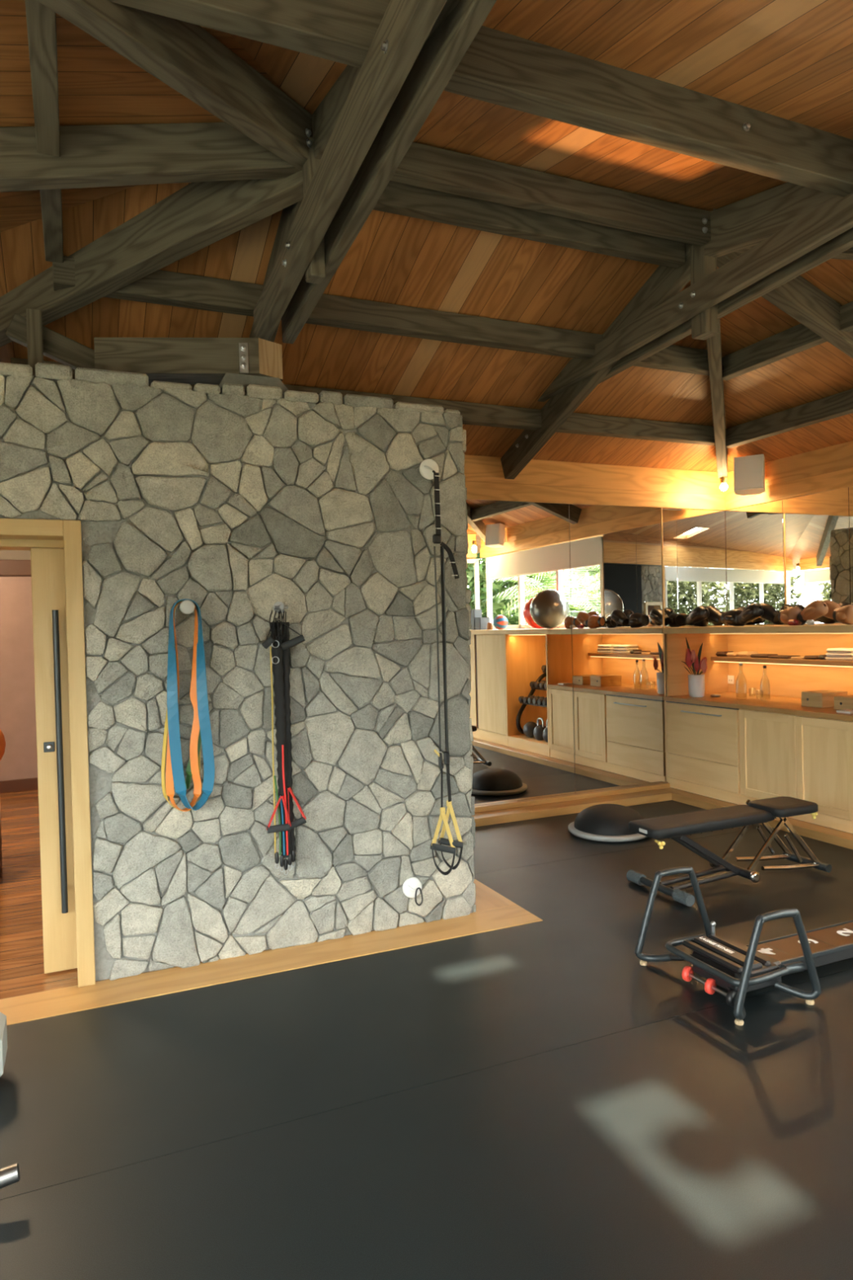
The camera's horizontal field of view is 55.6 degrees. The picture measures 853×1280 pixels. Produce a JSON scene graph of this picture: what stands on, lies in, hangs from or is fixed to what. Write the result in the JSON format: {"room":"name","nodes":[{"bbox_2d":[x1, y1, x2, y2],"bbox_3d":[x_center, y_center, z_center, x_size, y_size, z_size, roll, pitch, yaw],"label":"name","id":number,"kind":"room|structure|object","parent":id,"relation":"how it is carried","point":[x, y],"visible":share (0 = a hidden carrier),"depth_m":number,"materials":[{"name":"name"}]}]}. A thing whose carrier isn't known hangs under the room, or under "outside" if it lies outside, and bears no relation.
{"room":"exercise studio","nodes":[
{"label":"exercise studio","id":0,"kind":"room"},
{"bbox_2d":[0,550,30,559],"bbox_3d":[-3.820,-0.878,6.273,5.150,0.512,0.100,-2,1,-23],"label":"ceiling","id":1,"kind":"structure","parent":0,"point":[4,554],"depth_m":6.45,"materials":[{"name":"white paint"}]},
{"bbox_2d":[0,560,31,576],"bbox_3d":[-3.812,-0.560,6.278,5.150,0.124,0.160,-2,1,-23],"label":"beam","id":2,"kind":"structure","parent":1,"relation":"attached to","point":[7,567],"depth_m":6.43,"materials":[{"name":"brown"}]},
{"bbox_2d":[0,576,37,780],"bbox_3d":[-4.731,0.231,8.385,5.400,2.750,0.150,-2,1,-23],"label":"wall","id":3,"kind":"structure","parent":0,"point":[17,688],"depth_m":8.49,"materials":[{"name":"paint"}]},
{"bbox_2d":[0,777,38,793],"bbox_3d":[-4.639,1.538,8.333,5.150,0.126,0.030,-2,1,-23],"label":"baseboard","id":4,"kind":"structure","parent":3,"relation":"attached to","point":[29,784],"depth_m":8.47,"materials":[{"name":"brown"}]},
{"bbox_2d":[0,789,372,999],"bbox_3d":[-3.557,1.613,5.914,5.300,0.001,5.530,-2,1,-23],"label":"floor","id":5,"kind":"structure","parent":0,"point":[21,936],"depth_m":4.87,"materials":[{"name":"wood"}]},
{"bbox_2d":[0,813,2,870],"bbox_3d":[-3.115,1.263,5.412,0.430,0.692,0.500,-2,1,-23],"label":"stool","id":6,"kind":"object","parent":5,"relation":"on","point":[1,862],"visible":1,"depth_m":5.67,"materials":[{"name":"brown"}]},
{"bbox_2d":[0,729,5,760],"bbox_3d":[-3.056,0.714,5.435,0.400,0.400,0.400,-2,1,-23],"label":"exercise ball","id":7,"kind":"object","parent":6,"relation":"on","point":[2,744],"visible":1,"depth_m":5.46,"materials":[{"name":"orange"}]},
{"bbox_2d":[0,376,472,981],"bbox_3d":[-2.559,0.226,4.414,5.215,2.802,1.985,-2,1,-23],"label":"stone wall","id":8,"kind":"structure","parent":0,"point":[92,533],"depth_m":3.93,"materials":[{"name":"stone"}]},
{"bbox_2d":[0,878,542,1025],"bbox_3d":[-2.334,1.616,4.230,5.600,0.016,2.025,-2,1,-23],"label":"trim","id":9,"kind":"structure","parent":8,"relation":"attached to","point":[494,911],"depth_m":3.93,"materials":[{"name":"brown wood"}]},
{"bbox_2d":[0,374,475,980],"bbox_3d":[-1.900,0.208,3.727,5.598,2.803,1.844,-2,1,-44],"label":"stone wall","id":10,"kind":"structure","parent":0,"point":[220,434],"depth_m":4.06,"materials":[{"name":"stone"}]},
{"bbox_2d":[0,518,95,987],"bbox_3d":[-2.283,0.543,3.647,1.390,2.146,0.435,-2,1,-23],"label":"door frame","id":11,"kind":"structure","parent":10,"relation":"in","point":[15,534],"depth_m":3.71,"materials":[{"name":"wood"}]},
{"bbox_2d":[30,548,77,973],"bbox_3d":[-1.751,0.572,3.865,0.202,2.038,0.119,-2,1,-23],"label":"door leaf","id":12,"kind":"structure","parent":11,"relation":"attached to","point":[47,565],"depth_m":3.86,"materials":[{"name":"brown"}]},
{"bbox_2d":[165,601,201,811],"bbox_3d":[-1.160,0.316,3.843,0.174,0.996,0.036,-2,1,-23],"label":"band","id":13,"kind":"object","parent":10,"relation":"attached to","point":[195,728],"visible":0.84,"depth_m":3.86,"materials":[{"name":"orange"}]},
{"bbox_2d":[179,600,195,614],"bbox_3d":[-1.147,-0.155,3.849,0.068,0.068,0.125,-2,1,-23],"label":"wall hook","id":14,"kind":"object","parent":10,"relation":"attached to","point":[186,606],"visible":1,"depth_m":3.79,"materials":[{"name":"grey plastic"}]},
{"bbox_2d":[160,600,200,811],"bbox_3d":[-1.183,0.317,3.871,0.186,1.009,0.022,-2,1,-23],"label":"band","id":15,"kind":"object","parent":14,"relation":"hanging from","point":[166,728],"visible":0.32,"depth_m":3.84,"materials":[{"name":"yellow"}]},
{"bbox_2d":[173,600,201,789],"bbox_3d":[-1.149,0.261,3.864,0.162,0.904,0.038,-2,1,-23],"label":"band","id":16,"kind":"object","parent":14,"relation":"hanging from","point":[188,773],"visible":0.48,"depth_m":3.87,"materials":[{"name":"green"}]},
{"bbox_2d":[166,599,214,810],"bbox_3d":[-1.120,0.306,3.828,0.209,0.999,0.050,-2,1,-23],"label":"band","id":17,"kind":"object","parent":14,"relation":"hanging from","point":[202,686],"visible":0.97,"depth_m":3.82,"materials":[{"name":"blue"}]},
{"bbox_2d":[0,362,460,414],"bbox_3d":[-2.216,-1.206,3.577,5.148,0.069,0.278,-2,1,-23],"label":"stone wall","id":18,"kind":"structure","parent":10,"relation":"on","point":[50,371],"depth_m":3.97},
{"bbox_2d":[26,308,43,378],"bbox_3d":[-1.963,-1.420,4.057,0.070,0.452,0.100,-2,1,-23],"label":"stud","id":19,"kind":"object","parent":18,"relation":"on","point":[33,317],"visible":0.58,"depth_m":4.01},
{"bbox_2d":[218,373,288,395],"bbox_3d":[-0.938,-1.299,4.242,0.382,0.100,0.382,-2,1,-23],"label":"concrete pad","id":20,"kind":"object","parent":18,"relation":"on","point":[228,378],"visible":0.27,"depth_m":4.10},
{"bbox_2d":[93,337,283,384],"bbox_3d":[-1.213,-1.431,4.130,0.938,0.180,0.229,-2,1,-7],"label":"ceiling beam","id":21,"kind":"structure","parent":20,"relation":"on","point":[191,361],"depth_m":4.07,"materials":[{"name":"wood"}]},
{"bbox_2d":[5,313,94,369],"bbox_3d":[-1.854,-1.486,4.165,0.562,0.345,0.090,-2,1,-10],"label":"brace","id":22,"kind":"object","parent":21,"relation":"attached to","point":[57,347],"visible":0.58,"depth_m":4.12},
{"bbox_2d":[272,601,288,613],"bbox_3d":[-0.735,-0.162,4.042,0.070,0.060,0.100,-2,1,-23],"label":"wall hook","id":23,"kind":"object","parent":10,"relation":"attached to","point":[277,606],"visible":0.92,"depth_m":4.04,"materials":[{"name":"silver metal"}]},
{"bbox_2d":[270,622,292,857],"bbox_3d":[-0.724,0.496,4.018,0.079,1.171,0.058,-2,1,-23],"label":"cord","id":24,"kind":"object","parent":23,"relation":"hanging from","point":[278,686],"visible":0.83,"depth_m":4.00,"materials":[{"name":"black plastic"}]},
{"bbox_2d":[269,646,275,856],"bbox_3d":[-0.762,0.555,4.017,0.015,1.047,0.008,-2,1,-23],"label":"cord","id":25,"kind":"object","parent":24,"relation":"hanging from","point":[269,646],"visible":0.96,"depth_m":4.01,"materials":[{"name":"yellow rubber"}]},
{"bbox_2d":[273,775,281,855],"bbox_3d":[-0.735,0.866,3.992,0.030,0.395,0.010,-2,1,-23],"label":"cord","id":26,"kind":"object","parent":24,"relation":"hanging from","point":[274,776],"visible":0.91,"depth_m":3.99,"materials":[{"name":"green rubber"}]},
{"bbox_2d":[266,745,291,855],"bbox_3d":[-0.729,0.792,3.967,0.128,0.546,0.066,-2,1,-23],"label":"cord","id":27,"kind":"object","parent":24,"relation":"hanging from","point":[282,746],"depth_m":3.97,"materials":[{"name":"red rubber"}]},
{"bbox_2d":[279,795,284,855],"bbox_3d":[-0.712,0.916,3.991,0.022,0.295,0.010,-2,1,-23],"label":"cord","id":28,"kind":"object","parent":27,"relation":"hanging from","point":[281,801],"visible":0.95,"depth_m":3.99,"materials":[{"name":"blue rubber"}]},
{"bbox_2d":[280,622,306,856],"bbox_3d":[-0.663,0.499,4.035,0.102,1.177,0.090,-2,1,-23],"label":"cord","id":29,"kind":"object","parent":23,"relation":"hanging from","point":[286,653],"depth_m":4.03,"materials":[{"name":"black plastic"}]},
{"bbox_2d":[402,876,422,897],"bbox_3d":[-0.070,1.338,4.352,0.112,0.112,0.045,-2,1,-23],"label":"disc","id":30,"kind":"object","parent":10,"relation":"attached to","point":[410,886],"visible":0.98,"depth_m":4.36,"materials":[{"name":"white plastic"}]},
{"bbox_2d":[419,458,439,479],"bbox_3d":[0.022,-0.929,4.381,0.112,0.112,0.045,-2,1,-23],"label":"disc","id":31,"kind":"object","parent":10,"relation":"attached to","point":[427,466],"visible":0.85,"depth_m":4.39,"materials":[{"name":"white plastic"}]},
{"bbox_2d":[430,470,463,875],"bbox_3d":[0.093,0.171,4.340,0.210,2.174,0.091,-2,1,-14],"label":"trainer","id":32,"kind":"object","parent":31,"relation":"hanging from","point":[437,538],"visible":1,"depth_m":4.35,"materials":[{"name":"black fabric"}]},
{"bbox_3d":[3.997,0.665,4.517,0.790,1.434,2.968,-2,1,-23],"label":"upper cabinet","id":33,"kind":"object","parent":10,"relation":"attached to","visible":0},
{"bbox_2d":[662,623,852,633],"bbox_3d":[3.573,-0.087,5.428,0.792,0.058,5.004,-2,1,-23],"label":"ledge","id":34,"kind":"object","parent":33,"relation":"on","point":[835,628],"visible":1,"depth_m":6.46,"materials":[{"name":"brown wood"}]},
{"bbox_2d":[686,614,708,626],"bbox_3d":[2.531,-0.188,7.549,0.156,0.142,0.187,-2,1,-44],"label":"glove","id":35,"kind":"object","parent":34,"relation":"on","point":[704,623],"visible":0.22,"depth_m":7.49,"materials":[{"name":"black leather"}]},
{"bbox_2d":[686,605,710,625],"bbox_3d":[2.475,-0.223,7.402,0.146,0.180,0.235,-2,1,-32],"label":"glove","id":36,"kind":"object","parent":34,"relation":"on","point":[699,614],"visible":1,"depth_m":7.34,"materials":[{"name":"black leather"}]},
{"bbox_2d":[705,605,723,624],"bbox_3d":[2.641,-0.227,7.385,0.146,0.180,0.235,-2,1,-28],"label":"glove","id":37,"kind":"object","parent":34,"relation":"on","point":[715,614],"visible":0.77,"depth_m":7.33,"materials":[{"name":"black leather"}]},
{"bbox_2d":[720,608,745,626],"bbox_3d":[2.681,-0.191,7.064,0.166,0.159,0.213,-2,1,-23],"label":"glove","id":38,"kind":"object","parent":34,"relation":"on","point":[730,617],"visible":0.86,"depth_m":7.00,"materials":[{"name":"black leather"}]},
{"bbox_2d":[737,603,764,624],"bbox_3d":[2.727,-0.220,6.824,0.146,0.180,0.235,-2,1,-32],"label":"glove","id":39,"kind":"object","parent":34,"relation":"on","point":[753,611],"visible":1,"depth_m":6.76,"materials":[{"name":"black leather"}]},
{"bbox_2d":[759,603,779,623],"bbox_3d":[2.891,-0.224,6.811,0.146,0.180,0.235,-2,1,-28],"label":"glove","id":40,"kind":"object","parent":34,"relation":"on","point":[771,614],"visible":0.83,"depth_m":6.75,"materials":[{"name":"black leather"}]},
{"bbox_2d":[777,607,801,625],"bbox_3d":[2.894,-0.184,6.442,0.156,0.153,0.187,-2,1,-11],"label":"glove","id":41,"kind":"object","parent":34,"relation":"on","point":[790,613],"visible":0.83,"depth_m":6.38,"materials":[{"name":"brown leather"}]},
{"bbox_2d":[797,600,828,623],"bbox_3d":[2.978,-0.217,6.246,0.146,0.180,0.235,-2,1,-32],"label":"glove","id":42,"kind":"object","parent":34,"relation":"on","point":[816,609],"visible":0.96,"depth_m":6.18,"materials":[{"name":"brown leather"}]},
{"bbox_2d":[823,600,841,619],"bbox_3d":[3.144,-0.221,6.229,0.146,0.180,0.235,-2,1,-28],"label":"glove","id":43,"kind":"object","parent":34,"relation":"on","point":[832,605],"visible":0.34,"depth_m":6.19,"materials":[{"name":"brown leather"}]},
{"bbox_2d":[832,604,852,624],"bbox_3d":[3.113,-0.183,5.991,0.156,0.153,0.187,-2,1,-15],"label":"glove","id":44,"kind":"object","parent":34,"relation":"on","point":[844,615],"visible":0.99,"depth_m":5.94,"materials":[{"name":"brown leather"}]},
{"bbox_2d":[276,620,305,650],"bbox_3d":[-0.669,-0.025,3.986,0.137,0.150,0.034,-2,1,-13],"label":"handle","id":45,"kind":"object","parent":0,"point":[300,638],"visible":1,"depth_m":3.98,"materials":[{"name":"grey plastic"}]},
{"bbox_2d":[262,609,286,648],"bbox_3d":[-0.747,-0.052,3.970,0.134,0.191,0.057,-2,1,-23],"label":"strap loop","id":46,"kind":"object","parent":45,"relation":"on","point":[281,626],"depth_m":3.96,"materials":[{"name":"black"}]},
{"bbox_2d":[0,791,852,1279],"bbox_3d":[-0.108,1.648,3.505,11.500,0.160,13.500,-2,1,-23],"label":"floor","id":47,"kind":"structure","parent":0,"point":[538,1100],"depth_m":2.73,"materials":[{"name":"black rubber"}]},
{"bbox_2d":[0,1012,7,1076],"bbox_3d":[-1.713,1.498,2.894,0.360,0.240,0.300,-2,1,-23],"label":"box","id":48,"kind":"object","parent":47,"relation":"on","point":[3,1036],"visible":1,"depth_m":2.94,"materials":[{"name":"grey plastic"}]},
{"bbox_2d":[0,1162,19,1188],"bbox_3d":[-1.290,1.557,2.255,0.278,0.120,0.120,-2,1,-23],"label":"weight","id":49,"kind":"object","parent":47,"relation":"on","point":[9,1175],"visible":1,"depth_m":2.28,"materials":[{"name":"silver metal"}]},
{"bbox_2d":[568,804,647,842],"bbox_3d":[1.410,1.379,6.215,0.636,0.215,0.636,-2,1,-23],"label":"trainer","id":50,"kind":"object","parent":47,"relation":"on","point":[600,822],"visible":0.95,"depth_m":6.03,"materials":[{"name":"grey plastic"}]},
{"bbox_2d":[626,796,831,906],"bbox_3d":[1.837,1.256,4.999,1.352,0.469,0.530,-2,1,-23],"label":"weight bench","id":51,"kind":"object","parent":47,"relation":"on","point":[675,827],"visible":0.99,"depth_m":4.89,"materials":[{"name":"black fabric"}]},
{"bbox_2d":[634,866,852,1026],"bbox_3d":[2.118,1.291,3.954,2.241,0.427,0.689,-2,1,-23],"label":"exercise machine","id":52,"kind":"object","parent":47,"relation":"on","point":[738,968],"depth_m":3.54,"materials":[{"name":"black metal"}]},
{"bbox_2d":[666,701,852,833],"bbox_3d":[2.992,0.967,6.808,0.824,0.808,2.029,-2,1,-23],"label":"base cabinet","id":53,"kind":"object","parent":47,"relation":"on","point":[736,756],"visible":0.88,"depth_m":6.51,"materials":[{"name":"brown wood"}]},
{"bbox_2d":[663,692,852,721],"bbox_3d":[2.992,0.541,6.804,0.802,0.039,2.026,-2,1,-23],"label":"countertop","id":54,"kind":"structure","parent":53,"relation":"on","point":[771,704],"depth_m":6.79,"materials":[{"name":"brown wood"}]},
{"bbox_2d":[681,636,707,697],"bbox_3d":[2.466,0.248,7.479,0.148,0.551,0.353,-2,1,-40],"label":"flower pot","id":55,"kind":"object","parent":54,"relation":"on","point":[696,682],"visible":1,"depth_m":7.42,"materials":[{"name":"white ceramic"}]},
{"bbox_2d":[665,633,852,697],"bbox_3d":[2.998,0.229,6.816,0.758,0.584,2.006,-2,1,-23],"label":"wall niche","id":56,"kind":"object","parent":54,"relation":"on","point":[786,677],"visible":0.7,"depth_m":7.42,"materials":[{"name":"brown wood"}]},
{"bbox_2d":[737,651,758,657],"bbox_3d":[2.980,0.132,7.481,0.160,0.050,0.140,-2,1,-23],"label":"folded cloth","id":57,"kind":"object","parent":56,"relation":"on","point":[741,654],"visible":0.8,"depth_m":7.43,"materials":[{"name":"beige fabric"}]},
{"bbox_2d":[750,653,777,657],"bbox_3d":[3.056,0.143,7.307,0.160,0.030,0.200,-2,1,-23],"label":"strap","id":58,"kind":"object","parent":56,"relation":"on","point":[753,655],"visible":0.78,"depth_m":7.26,"materials":[{"name":"brown leather"}]},
{"bbox_2d":[711,656,852,666],"bbox_3d":[3.229,0.181,6.904,0.214,0.040,1.984,-2,1,-23],"label":"shelf","id":59,"kind":"object","parent":56,"relation":"attached to","point":[714,660],"depth_m":7.06,"materials":[{"name":"brown wood"}]},
{"bbox_2d":[825,656,852,661],"bbox_3d":[3.393,0.147,6.532,0.180,0.031,0.270,-2,1,-23],"label":"folded towel","id":60,"kind":"object","parent":56,"relation":"on","point":[828,658],"visible":0.94,"depth_m":6.50,"materials":[{"name":"white fabric"}]},
{"bbox_2d":[826,652,852,657],"bbox_3d":[3.393,0.115,6.530,0.180,0.031,0.260,-2,1,-23],"label":"folded towel","id":61,"kind":"object","parent":60,"relation":"on","point":[828,654],"visible":0.97,"depth_m":6.49,"materials":[{"name":"white fabric"}]},
{"bbox_2d":[826,648,852,653],"bbox_3d":[3.392,0.083,6.529,0.180,0.031,0.250,-2,1,-23],"label":"folded towel","id":62,"kind":"object","parent":61,"relation":"on","point":[828,650],"visible":1,"depth_m":6.49,"materials":[{"name":"white fabric"}]},
{"bbox_2d":[801,689,847,707],"bbox_3d":[3.158,0.466,6.415,0.282,0.115,0.200,-2,1,-23],"label":"wooden box","id":63,"kind":"object","parent":54,"relation":"on","point":[822,698],"visible":0.94,"depth_m":6.33,"materials":[{"name":"brown wood"}]},
{"bbox_2d":[834,694,852,710],"bbox_3d":[3.268,0.475,6.114,0.282,0.100,0.200,-2,1,-23],"label":"wooden box","id":64,"kind":"object","parent":54,"relation":"on","point":[842,702],"visible":0.99,"depth_m":6.08,"materials":[{"name":"brown wood"}]},
{"bbox_2d":[0,0,852,471],"bbox_3d":[0.171,-1.813,2.546,10.250,1.265,8.350,-2,1,-23],"label":"ceiling","id":65,"kind":"structure","parent":0,"point":[789,60],"depth_m":4.33,"materials":[{"name":"wood"}]},
{"bbox_2d":[24,0,60,156],"bbox_3d":[-1.321,-1.998,2.790,0.085,0.130,0.950,-2,1,-23],"label":"purlin","id":66,"kind":"object","parent":65,"relation":"attached to","point":[41,20],"visible":1,"depth_m":2.76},
{"bbox_2d":[40,188,63,262],"bbox_3d":[-1.736,-2.003,3.744,0.085,0.130,0.890,-2,1,-23],"label":"purlin","id":67,"kind":"object","parent":65,"relation":"attached to","point":[51,199],"visible":0.58,"depth_m":3.77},
{"bbox_2d":[0,122,299,191],"bbox_3d":[-2.427,-1.688,2.894,4.196,1.209,0.100,-2,1,-23],"label":"ceiling beam","id":68,"kind":"structure","parent":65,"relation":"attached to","point":[91,156],"depth_m":3.37,"materials":[{"name":"wood"}]},
{"bbox_2d":[0,170,303,346],"bbox_3d":[-2.059,-1.863,4.342,3.303,0.920,0.120,-1,1,21],"label":"rafter","id":69,"kind":"object","parent":65,"relation":"attached to","point":[197,215],"visible":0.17,"depth_m":4.01,"materials":[{"name":"wood"}]},
{"bbox_2d":[36,0,312,170],"bbox_3d":[-1.502,-1.675,1.146,0.131,1.225,5.482,-1,1,21],"label":"rafter","id":70,"kind":"object","parent":65,"relation":"attached to","point":[183,55],"visible":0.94,"depth_m":2.88,"materials":[{"name":"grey wood"}]},
{"bbox_2d":[302,136,325,284],"bbox_3d":[-0.505,-1.921,3.620,0.070,0.610,0.090,-2,1,-23],"label":"post","id":71,"kind":"object","parent":70,"relation":"attached to","point":[315,273],"visible":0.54,"depth_m":3.58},
{"bbox_2d":[253,0,446,341],"bbox_3d":[-0.435,-1.770,3.262,0.092,0.364,2.334,-2,1,-23],"label":"tie beam","id":72,"kind":"structure","parent":71,"relation":"attached to","point":[405,26],"depth_m":2.85,"materials":[{"name":"grey wood"}]},
{"bbox_2d":[248,200,302,342],"bbox_3d":[-0.982,-1.818,4.831,0.090,1.070,2.437,-2,1,-23],"label":"rafter","id":73,"kind":"object","parent":65,"relation":"attached to","point":[288,214],"visible":0.02,"depth_m":4.18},
{"bbox_2d":[10,357,715,445],"bbox_3d":[0.039,-1.687,5.931,5.500,0.140,0.100,-2,1,-23],"label":"purlin","id":74,"kind":"object","parent":65,"relation":"attached to","point":[472,413],"visible":0.24,"depth_m":6.35,"materials":[{"name":"wood"}]},
{"bbox_2d":[52,255,709,375],"bbox_3d":[0.103,-1.969,5.074,4.450,0.150,0.100,-2,1,-23],"label":"purlin","id":75,"kind":"object","parent":65,"relation":"attached to","point":[163,287],"visible":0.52,"depth_m":4.89,"materials":[{"name":"wood"}]},
{"bbox_2d":[311,0,461,159],"bbox_3d":[-0.108,-2.056,2.806,0.090,0.592,1.988,-2,1,-23],"label":"rafter","id":76,"kind":"object","parent":65,"relation":"attached to","point":[325,117],"visible":0.21,"depth_m":3.31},
{"bbox_2d":[281,0,497,343],"bbox_3d":[-0.283,-1.784,3.290,0.060,0.364,2.403,-2,1,-23],"label":"tie beam","id":77,"kind":"structure","parent":76,"relation":"attached to","point":[440,55],"depth_m":2.86,"materials":[{"name":"wood"}]},
{"bbox_2d":[109,0,852,196],"bbox_3d":[0.936,-2.094,3.212,4.500,0.200,0.117,-2,1,-23],"label":"purlin","id":78,"kind":"object","parent":65,"relation":"attached to","point":[499,68],"visible":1,"depth_m":3.01,"materials":[{"name":"grey wood"}]},
{"bbox_2d":[373,181,684,268],"bbox_3d":[0.486,-2.247,4.323,2.210,0.150,0.080,-2,1,-23],"label":"ridge beam","id":79,"kind":"structure","parent":65,"relation":"attached to","point":[398,198],"depth_m":4.31,"materials":[{"name":"wood"}]},
{"bbox_2d":[390,142,711,246],"bbox_3d":[0.550,-2.303,4.134,2.280,0.165,0.097,-2,1,-23],"label":"ridge beam","id":80,"kind":"structure","parent":65,"relation":"attached to","point":[423,166],"depth_m":4.14,"materials":[{"name":"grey wood"}]},
{"bbox_2d":[500,243,692,479],"bbox_3d":[1.137,-1.886,5.753,0.107,1.070,2.437,-2,1,-23],"label":"rafter","id":81,"kind":"object","parent":80,"relation":"attached to","point":[665,282],"visible":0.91,"depth_m":5.74,"materials":[{"name":"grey wood"}]},
{"bbox_2d":[689,244,718,340],"bbox_3d":[1.614,-2.028,4.668,0.098,0.535,0.147,-2,1,-23],"label":"post","id":82,"kind":"object","parent":81,"relation":"attached to","point":[704,325],"visible":0.44,"depth_m":4.64,"materials":[{"name":"grey wood"}]},
{"bbox_2d":[537,192,852,401],"bbox_3d":[1.353,-1.938,5.047,0.082,0.265,3.205,-2,1,-23],"label":"tie beam","id":83,"kind":"structure","parent":82,"relation":"attached to","point":[833,218],"depth_m":4.41,"materials":[{"name":"grey wood"}]},
{"bbox_2d":[598,227,852,384],"bbox_3d":[1.520,-1.943,5.098,0.065,0.265,3.165,-2,1,-23],"label":"tie beam","id":84,"kind":"structure","parent":82,"relation":"attached to","point":[843,242],"depth_m":4.42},
{"bbox_2d":[706,267,728,478],"bbox_3d":[2.188,-1.956,6.091,0.085,0.993,3.050,-1,1,21],"label":"ceiling beam","id":85,"kind":"structure","parent":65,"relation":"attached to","point":[713,343],"depth_m":6.17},
{"bbox_2d":[720,476,728,490],"bbox_3d":[2.748,-1.446,7.470,0.068,0.134,0.068,-2,1,-23],"label":"lamp","id":86,"kind":"object","parent":85,"relation":"attached to","point":[723,480],"visible":1,"depth_m":7.45,"materials":[{"name":"glass"}]},
{"bbox_2d":[704,182,835,257],"bbox_3d":[2.301,-1.963,3.094,0.090,0.907,3.394,-2,1,-23],"label":"rafter","id":87,"kind":"object","parent":65,"relation":"attached to","point":[744,224],"visible":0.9,"depth_m":4.25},
{"bbox_2d":[721,323,826,380],"bbox_3d":[2.377,-1.996,5.550,0.090,0.150,0.940,-2,1,-23],"label":"purlin","id":88,"kind":"object","parent":65,"relation":"attached to","point":[799,338],"visible":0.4,"depth_m":5.53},
{"bbox_2d":[716,252,852,358],"bbox_3d":[2.725,-1.920,5.135,2.434,1.061,0.100,-2,1,-23],"label":"rafter","id":89,"kind":"object","parent":65,"relation":"attached to","point":[798,298],"visible":0.32,"depth_m":4.93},
{"bbox_2d":[725,388,852,448],"bbox_3d":[3.349,-1.731,5.266,0.090,0.150,3.800,-2,1,-23],"label":"purlin","id":90,"kind":"object","parent":65,"relation":"attached to","point":[840,404],"visible":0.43,"depth_m":6.31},
{"bbox_2d":[735,246,852,260],"bbox_3d":[3.215,-1.926,4.029,3.365,1.040,0.090,-1,1,21],"label":"rafter","id":91,"kind":"object","parent":65,"relation":"attached to","point":[848,254],"visible":0.02,"depth_m":4.40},
{"bbox_2d":[840,301,852,332],"bbox_3d":[2.802,-1.991,4.574,0.090,0.150,0.990,-2,1,-23],"label":"purlin","id":92,"kind":"object","parent":65,"relation":"attached to","point":[846,310],"visible":1,"depth_m":4.97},
{"bbox_2d":[479,512,727,805],"bbox_3d":[1.158,0.108,7.202,4.420,2.762,0.138,-2,1,-23],"label":"wall","id":93,"kind":"structure","parent":0,"point":[725,513],"depth_m":7.61,"materials":[{"name":"brown"}]},
{"bbox_2d":[466,499,575,805],"bbox_3d":[0.816,0.095,6.969,1.034,2.572,0.008,-2,1,-23],"label":"wall mirror","id":94,"kind":"object","parent":93,"relation":"attached to","point":[518,571],"visible":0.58,"depth_m":6.96,"materials":[{"name":"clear mirror"}]},
{"bbox_2d":[464,454,726,511],"bbox_3d":[1.196,-1.390,7.179,3.920,0.370,0.136,-2,1,-23],"label":"beam","id":95,"kind":"structure","parent":93,"relation":"on","point":[540,481],"depth_m":7.25,"materials":[{"name":"brown wood"}]},
{"bbox_2d":[568,503,666,793],"bbox_3d":[1.757,0.065,7.378,1.013,2.572,0.008,-2,1,-23],"label":"wall mirror","id":96,"kind":"object","parent":93,"relation":"attached to","point":[615,555],"visible":1,"depth_m":7.37,"materials":[{"name":"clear mirror"}]},
{"bbox_2d":[660,507,667,782],"bbox_3d":[2.229,0.050,7.580,0.009,2.572,0.019,-2,1,-23],"label":"strip","id":97,"kind":"object","parent":93,"relation":"attached to","point":[660,508],"visible":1,"depth_m":7.57,"materials":[{"name":"brown wood"}]},
{"bbox_2d":[662,507,727,627],"bbox_3d":[2.568,-0.689,7.727,0.764,1.118,0.008,-2,1,-23],"label":"wall mirror","id":98,"kind":"object","parent":93,"relation":"attached to","point":[694,540],"visible":1,"depth_m":7.71,"materials":[{"name":"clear mirror"}]},
{"bbox_2d":[471,782,852,849],"bbox_3d":[1.885,1.451,4.677,3.020,0.120,5.060,-2,1,-23],"label":"trim","id":99,"kind":"structure","parent":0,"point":[541,807],"depth_m":6.90,"materials":[{"name":"brown wood"}]},
{"bbox_2d":[724,511,833,626],"bbox_3d":[3.399,0.048,7.052,0.148,2.750,2.100,-2,1,-23],"label":"wall","id":100,"kind":"structure","parent":0,"point":[725,511],"depth_m":7.88,"materials":[{"name":"brown"}]},
{"bbox_2d":[725,499,785,625],"bbox_3d":[3.065,-0.698,7.559,0.008,1.118,0.690,-2,1,-23],"label":"wall mirror","id":101,"kind":"object","parent":100,"relation":"attached to","point":[754,534],"visible":1,"depth_m":7.53,"materials":[{"name":"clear mirror"}]},
{"bbox_2d":[725,440,852,510],"bbox_3d":[3.985,-1.433,5.511,0.136,0.370,5.140,-2,1,-23],"label":"beam","id":102,"kind":"structure","parent":100,"relation":"on","point":[829,468],"depth_m":7.02,"materials":[{"name":"brown wood"}]},
{"bbox_2d":[733,453,764,495],"bbox_3d":[2.943,-1.492,7.346,0.250,0.333,0.283,-1,1,28],"label":"wall speaker","id":103,"kind":"object","parent":102,"relation":"attached to","point":[748,470],"visible":1,"depth_m":7.24,"materials":[{"name":"white plastic"}]},
{"bbox_2d":[782,487,850,624],"bbox_3d":[3.338,-0.695,6.932,0.008,1.118,0.671,-2,1,-23],"label":"wall mirror","id":104,"kind":"object","parent":100,"relation":"attached to","point":[816,526],"visible":0.76,"depth_m":6.91,"materials":[{"name":"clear mirror"}]},
{"bbox_2d":[848,486,852,604],"bbox_3d":[3.595,-0.692,6.341,0.008,1.118,0.613,-2,1,-23],"label":"wall mirror","id":105,"kind":"object","parent":100,"relation":"attached to","point":[851,488],"visible":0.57,"depth_m":6.61,"materials":[{"name":"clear mirror"}]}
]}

